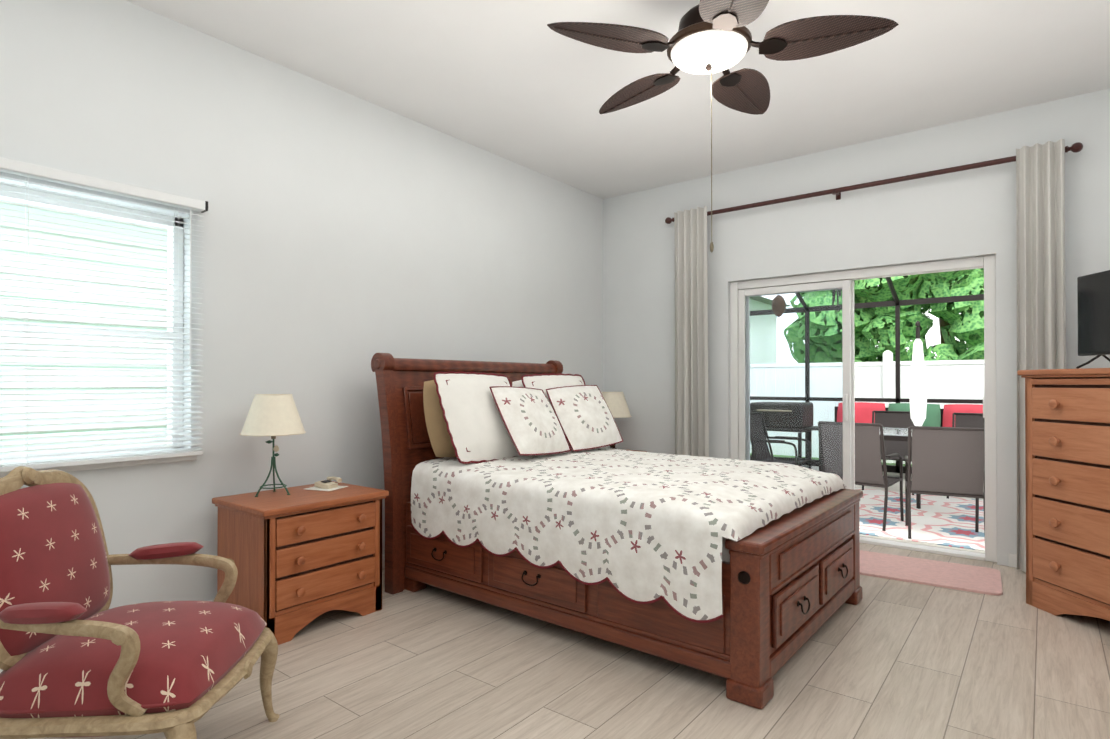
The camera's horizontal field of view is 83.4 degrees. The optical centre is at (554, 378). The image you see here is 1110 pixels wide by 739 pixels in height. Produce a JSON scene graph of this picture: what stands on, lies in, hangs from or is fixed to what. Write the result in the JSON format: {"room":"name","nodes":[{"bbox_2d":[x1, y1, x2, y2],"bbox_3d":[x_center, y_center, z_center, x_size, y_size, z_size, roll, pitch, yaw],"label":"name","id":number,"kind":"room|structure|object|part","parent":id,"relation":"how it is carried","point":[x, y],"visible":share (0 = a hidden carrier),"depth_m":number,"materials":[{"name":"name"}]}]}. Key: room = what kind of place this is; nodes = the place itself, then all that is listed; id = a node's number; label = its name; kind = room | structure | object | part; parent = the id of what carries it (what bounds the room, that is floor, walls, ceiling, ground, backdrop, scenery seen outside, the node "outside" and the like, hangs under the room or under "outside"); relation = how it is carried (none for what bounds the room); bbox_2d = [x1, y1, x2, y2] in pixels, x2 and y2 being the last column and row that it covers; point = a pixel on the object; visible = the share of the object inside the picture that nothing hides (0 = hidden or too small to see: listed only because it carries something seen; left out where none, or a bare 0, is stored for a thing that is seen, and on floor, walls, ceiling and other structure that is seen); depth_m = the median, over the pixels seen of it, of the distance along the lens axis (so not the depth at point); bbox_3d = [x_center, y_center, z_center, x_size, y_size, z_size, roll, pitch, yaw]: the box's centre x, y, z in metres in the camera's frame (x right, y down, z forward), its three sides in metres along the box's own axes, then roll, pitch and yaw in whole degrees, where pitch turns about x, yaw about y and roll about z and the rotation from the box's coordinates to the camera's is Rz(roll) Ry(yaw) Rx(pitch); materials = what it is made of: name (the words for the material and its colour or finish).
{"room":"bedroom","nodes":[
{"label":"bedroom","id":0,"kind":"room"},
{"bbox_2d":[0,0,602,608],"bbox_3d":[-1.440,-0.266,3.711,0.200,2.947,6.300,0,0,38],"label":"wall","id":1,"kind":"structure","parent":0,"point":[344,238],"depth_m":3.45,"materials":[{"name":"paint"}]},
{"bbox_2d":[0,184,196,477],"bbox_3d":[-2.254,-0.208,2.618,0.180,1.213,1.335,0,0,38],"label":"window","id":2,"kind":"structure","parent":1,"relation":"in","point":[174,282],"depth_m":2.93,"materials":[{"name":"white glass"}]},
{"bbox_2d":[0,157,207,471],"bbox_3d":[-2.161,-0.255,2.549,0.072,1.251,1.384,0,0,38],"label":"window blinds","id":3,"kind":"object","parent":2,"relation":"attached to","point":[20,168],"visible":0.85,"depth_m":2.73,"materials":[{"name":"plastic"}]},
{"bbox_2d":[0,555,384,672],"bbox_3d":[-1.356,1.165,3.636,0.012,0.085,5.900,0,0,38],"label":"baseboard","id":4,"kind":"structure","parent":1,"relation":"attached to","point":[383,556],"depth_m":3.96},
{"bbox_2d":[24,543,1109,738],"bbox_3d":[0.428,1.248,2.234,4.950,0.100,6.300,0,0,38],"label":"floor","id":5,"kind":"structure","parent":0,"point":[883,658],"depth_m":2.48,"materials":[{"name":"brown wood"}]},
{"bbox_2d":[0,466,278,738],"bbox_3d":[-1.260,0.732,1.868,0.674,0.946,0.663,0,0,-5],"label":"armchair","id":6,"kind":"object","parent":5,"relation":"on","point":[79,658],"visible":1,"depth_m":1.71,"materials":[{"name":"red fabric"}]},
{"bbox_2d":[212,481,388,644],"bbox_3d":[-1.268,0.894,3.149,0.535,0.620,0.670,0,0,38],"label":"nightstand","id":7,"kind":"object","parent":5,"relation":"on","point":[302,557],"visible":0.92,"depth_m":2.96,"materials":[{"name":"brown wood"}]},
{"bbox_2d":[240,394,305,496],"bbox_3d":[-1.422,0.331,3.147,0.305,0.505,0.305,0,0,38],"label":"light","id":8,"kind":"object","parent":7,"relation":"on","point":[273,416],"visible":1,"depth_m":3.06,"materials":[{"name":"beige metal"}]},
{"bbox_2d":[305,476,347,490],"bbox_3d":[-1.224,0.558,3.333,0.170,0.058,0.150,0,0,21],"label":"phone","id":9,"kind":"object","parent":7,"relation":"on","point":[326,485],"visible":1,"depth_m":3.31,"materials":[{"name":"plastic"}]},
{"bbox_2d":[371,353,862,708],"bbox_3d":[0.339,0.528,3.532,2.297,1.357,1.664,0,0,39],"label":"bed","id":10,"kind":"object","parent":5,"relation":"on","point":[520,488],"visible":1,"depth_m":2.94,"materials":[{"name":"white fabric"}]},
{"bbox_3d":[-0.408,0.217,3.662,0.257,0.522,0.669,0,0,39],"label":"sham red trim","id":11,"kind":"part","parent":10,"relation":"part of","materials":[{"name":"fabric"}]},
{"bbox_2d":[512,380,523,386],"bbox_3d":[-0.055,0.232,4.329,0.212,0.466,0.660,0,0,39],"label":"pillow","id":12,"kind":"object","parent":10,"relation":"on","point":[520,383],"depth_m":4.13,"materials":[{"name":"white fabric"}]},
{"bbox_3d":[0.070,0.221,4.253,0.256,0.521,0.669,0,0,39],"label":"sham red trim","id":13,"kind":"part","parent":10,"relation":"part of","materials":[{"name":"fabric"}]},
{"bbox_2d":[411,447,846,622],"bbox_3d":[0.415,0.695,3.470,1.886,0.490,1.554,0,0,39],"label":"quilt","id":14,"kind":"object","parent":10,"relation":"on","point":[659,533],"depth_m":2.82,"materials":[{"name":"white fabric"}]},
{"bbox_2d":[860,550,1002,594],"bbox_3d":[2.219,1.202,3.955,1.000,0.014,0.560,0,0,34],"label":"rug","id":15,"kind":"object","parent":5,"relation":"on","point":[971,578],"visible":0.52,"depth_m":3.84,"materials":[{"name":"pink fabric"}]},
{"bbox_2d":[1017,368,1109,620],"bbox_3d":[2.792,0.576,2.896,0.535,1.253,1.000,0,0,-5],"label":"dresser","id":16,"kind":"object","parent":5,"relation":"on","point":[1067,440],"visible":1,"depth_m":3.10,"materials":[{"name":"brown wood"}]},
{"bbox_2d":[1076,270,1109,368],"bbox_3d":[2.831,-0.304,3.006,0.226,0.503,0.760,0,0,4],"label":"television","id":17,"kind":"object","parent":16,"relation":"on","point":[1093,296],"visible":0.98,"depth_m":3.26,"materials":[{"name":"black plastic"}]},
{"bbox_3d":[0.467,0.934,5.487,0.475,0.570,0.630,0,0,38],"label":"nightstand","id":18,"kind":"object","parent":5,"relation":"on","visible":0},
{"bbox_2d":[602,392,631,448],"bbox_3d":[0.515,0.383,5.580,0.342,0.532,0.342,0,0,38],"label":"table lamp","id":19,"kind":"object","parent":18,"relation":"on","point":[616,402],"visible":0.62,"depth_m":5.47,"materials":[{"name":"beige fabric"}]},
{"bbox_2d":[126,0,1109,198],"bbox_3d":[0.428,-1.809,2.254,4.950,0.120,6.300,0,0,38],"label":"ceiling","id":20,"kind":"structure","parent":0,"point":[521,82],"depth_m":3.53,"materials":[{"name":"paint"}]},
{"bbox_2d":[547,0,898,252],"bbox_3d":[0.696,-1.143,2.741,1.388,1.204,1.335,0,0,38],"label":"ceiling fan","id":21,"kind":"object","parent":20,"relation":"hanging from","point":[711,37],"visible":1,"depth_m":2.59,"materials":[{"name":"brown wood"}]},
{"bbox_2d":[603,88,1109,565],"bbox_3d":[2.312,-0.260,4.642,4.550,2.947,0.200,0,0,38],"label":"wall","id":22,"kind":"structure","parent":0,"point":[969,213],"depth_m":4.60,"materials":[{"name":"paint"}]},
{"bbox_2d":[730,255,996,561],"bbox_3d":[2.217,0.200,4.702,1.826,2.027,0.128,0,0,38],"label":"sliding door","id":23,"kind":"structure","parent":22,"relation":"in","point":[742,293],"depth_m":4.69,"materials":[{"name":"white glass"}]},
{"bbox_2d":[665,142,1082,223],"bbox_3d":[2.086,-1.379,4.620,2.794,0.075,0.124,0,0,38],"label":"curtain rod","id":24,"kind":"object","parent":22,"relation":"attached to","point":[1076,147],"visible":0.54,"depth_m":4.41,"materials":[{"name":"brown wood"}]},
{"bbox_2d":[674,206,708,456],"bbox_3d":[1.153,-0.112,5.253,0.318,2.630,0.086,0,0,38],"label":"curtain","id":25,"kind":"object","parent":24,"relation":"hanging from","point":[691,360],"visible":0.85,"depth_m":5.24,"materials":[{"name":"fabric"}]},
{"bbox_2d":[1016,139,1065,572],"bbox_3d":[2.979,-0.122,3.818,0.249,2.630,0.086,0,0,38],"label":"curtain","id":26,"kind":"object","parent":24,"relation":"hanging from","point":[1040,232],"visible":0.71,"depth_m":3.82,"materials":[{"name":"fabric"}]},
{"bbox_2d":[1008,553,1016,567],"bbox_3d":[3.472,1.164,3.587,1.394,0.085,0.012,0,0,38],"label":"baseboard","id":27,"kind":"structure","parent":22,"relation":"attached to","point":[1012,560],"depth_m":4.00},
{"label":"outside","id":28,"kind":"structure","parent":0,"visible":0},
{"bbox_2d":[750,453,911,466],"bbox_3d":[3.888,1.390,7.081,60.000,0.100,50.000,0,0,38],"label":"ground","id":29,"kind":"structure","parent":28,"point":[818,459],"depth_m":10.79,"materials":[{"name":"grey"}]},
{"bbox_2d":[0,199,167,454],"bbox_3d":[-5.933,-0.411,5.399,3.450,3.260,12.000,0,0,38],"label":"neighbouring house","id":30,"kind":"structure","parent":29,"relation":"on","point":[39,229],"depth_m":5.53,"materials":[{"name":"paint"}]},
{"bbox_2d":[750,296,790,363],"bbox_3d":[0.586,-0.830,13.252,6.600,4.200,7.000,0,0,38],"label":"neighbouring house","id":31,"kind":"structure","parent":29,"relation":"on","point":[764,340],"depth_m":13.28,"materials":[{"name":"white plastic"}]},
{"bbox_2d":[750,350,983,463],"bbox_3d":[6.822,0.399,7.746,9.600,1.670,0.120,0,0,38],"label":"fence","id":32,"kind":"object","parent":29,"relation":"on","point":[954,379],"visible":0.19,"depth_m":9.46,"materials":[{"name":"white plastic"}]},
{"bbox_2d":[783,268,983,362],"bbox_3d":[8.837,-1.097,9.818,9.515,4.901,5.024,0,0,38],"label":"trees","id":33,"kind":"object","parent":29,"relation":"on","point":[875,325],"visible":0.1,"depth_m":9.92,"materials":[{"name":"green plant"}]},
{"bbox_2d":[802,465,984,553],"bbox_3d":[4.194,1.294,6.015,7.400,0.128,4.300,0,0,38],"label":"outdoor rug","id":34,"kind":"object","parent":29,"relation":"on","point":[938,521],"depth_m":5.42,"materials":[{"name":"fabric"}]},
{"bbox_2d":[750,412,811,468],"bbox_3d":[2.408,0.803,6.696,0.581,0.867,0.526,0,0,38],"label":"end chair","id":35,"kind":"object","parent":34,"relation":"on","point":[757,432],"depth_m":6.81,"materials":[{"name":"black wicker"}]},
{"bbox_2d":[750,402,818,468],"bbox_3d":[2.699,0.760,7.434,1.160,0.956,0.522,0,0,38],"label":"barbecue grill","id":36,"kind":"object","parent":34,"relation":"on","point":[785,420],"depth_m":7.22,"materials":[{"name":"brown metal"}]},
{"bbox_2d":[834,402,842,421],"label":"cushions","id":37,"kind":"object","parent":34,"relation":"on","point":[840,406],"depth_m":8.53,"materials":[{"name":"red fabric"}]},
{"bbox_2d":[818,421,903,530],"bbox_3d":[2.619,0.794,5.332,0.526,0.867,0.581,0,-1,44],"label":"outdoor chair","id":38,"kind":"object","parent":34,"relation":"on","point":[868,467],"visible":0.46,"depth_m":5.13,"materials":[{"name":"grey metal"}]},
{"bbox_2d":[750,277,983,473],"bbox_3d":[4.241,-0.260,6.004,7.060,2.995,4.125,0,0,38],"label":"frame","id":39,"kind":"object","parent":34,"relation":"on","point":[897,303],"visible":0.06,"depth_m":8.39,"materials":[{"name":"brown metal"}]},
{"bbox_2d":[771,295,785,316],"bbox_3d":[2.042,-1.137,5.687,0.130,1.155,0.130,0,0,38],"label":"hanging lantern","id":40,"kind":"object","parent":39,"relation":"hanging from","point":[777,306],"depth_m":5.64,"materials":[{"name":"brown metal"}]},
{"bbox_2d":[832,289,841,310],"bbox_3d":[2.650,-1.171,5.846,0.100,1.085,0.100,0,0,38],"label":"wind chime","id":41,"kind":"object","parent":39,"relation":"hanging from","point":[833,295],"depth_m":5.84,"materials":[{"name":"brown metal"}]},
{"bbox_2d":[818,321,926,508],"bbox_3d":[3.445,0.338,5.910,1.550,1.782,0.950,0,0,38],"label":"patio table","id":42,"kind":"object","parent":34,"relation":"on","point":[918,401],"visible":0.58,"depth_m":5.87,"materials":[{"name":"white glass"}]},
{"bbox_2d":[855,402,909,422],"label":"cushions","id":43,"kind":"object","parent":34,"relation":"on","point":[863,410],"depth_m":8.25,"materials":[{"name":"red fabric"}]},
{"bbox_2d":[862,410,913,494],"bbox_3d":[3.776,0.805,6.974,0.526,0.867,0.581,0,0,38],"label":"outdoor chair","id":44,"kind":"object","parent":34,"relation":"on","point":[897,419],"visible":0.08,"depth_m":7.16,"materials":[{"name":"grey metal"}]},
{"bbox_2d":[905,426,984,538],"bbox_3d":[3.022,0.791,4.837,0.526,0.867,0.581,0,0,27],"label":"outdoor chair","id":45,"kind":"object","parent":34,"relation":"on","point":[948,461],"visible":0.9,"depth_m":4.64,"materials":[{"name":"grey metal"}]},
{"bbox_2d":[922,404,982,426],"label":"cushions","id":46,"kind":"object","parent":34,"relation":"on","point":[936,416],"depth_m":7.77,"materials":[{"name":"red fabric"}]},
{"bbox_2d":[947,412,984,498],"bbox_3d":[4.405,0.801,6.480,0.526,0.867,0.581,0,0,38],"label":"outdoor chair","id":47,"kind":"object","parent":34,"relation":"on","point":[971,420],"visible":0.02,"depth_m":6.76,"materials":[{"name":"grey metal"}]}
]}

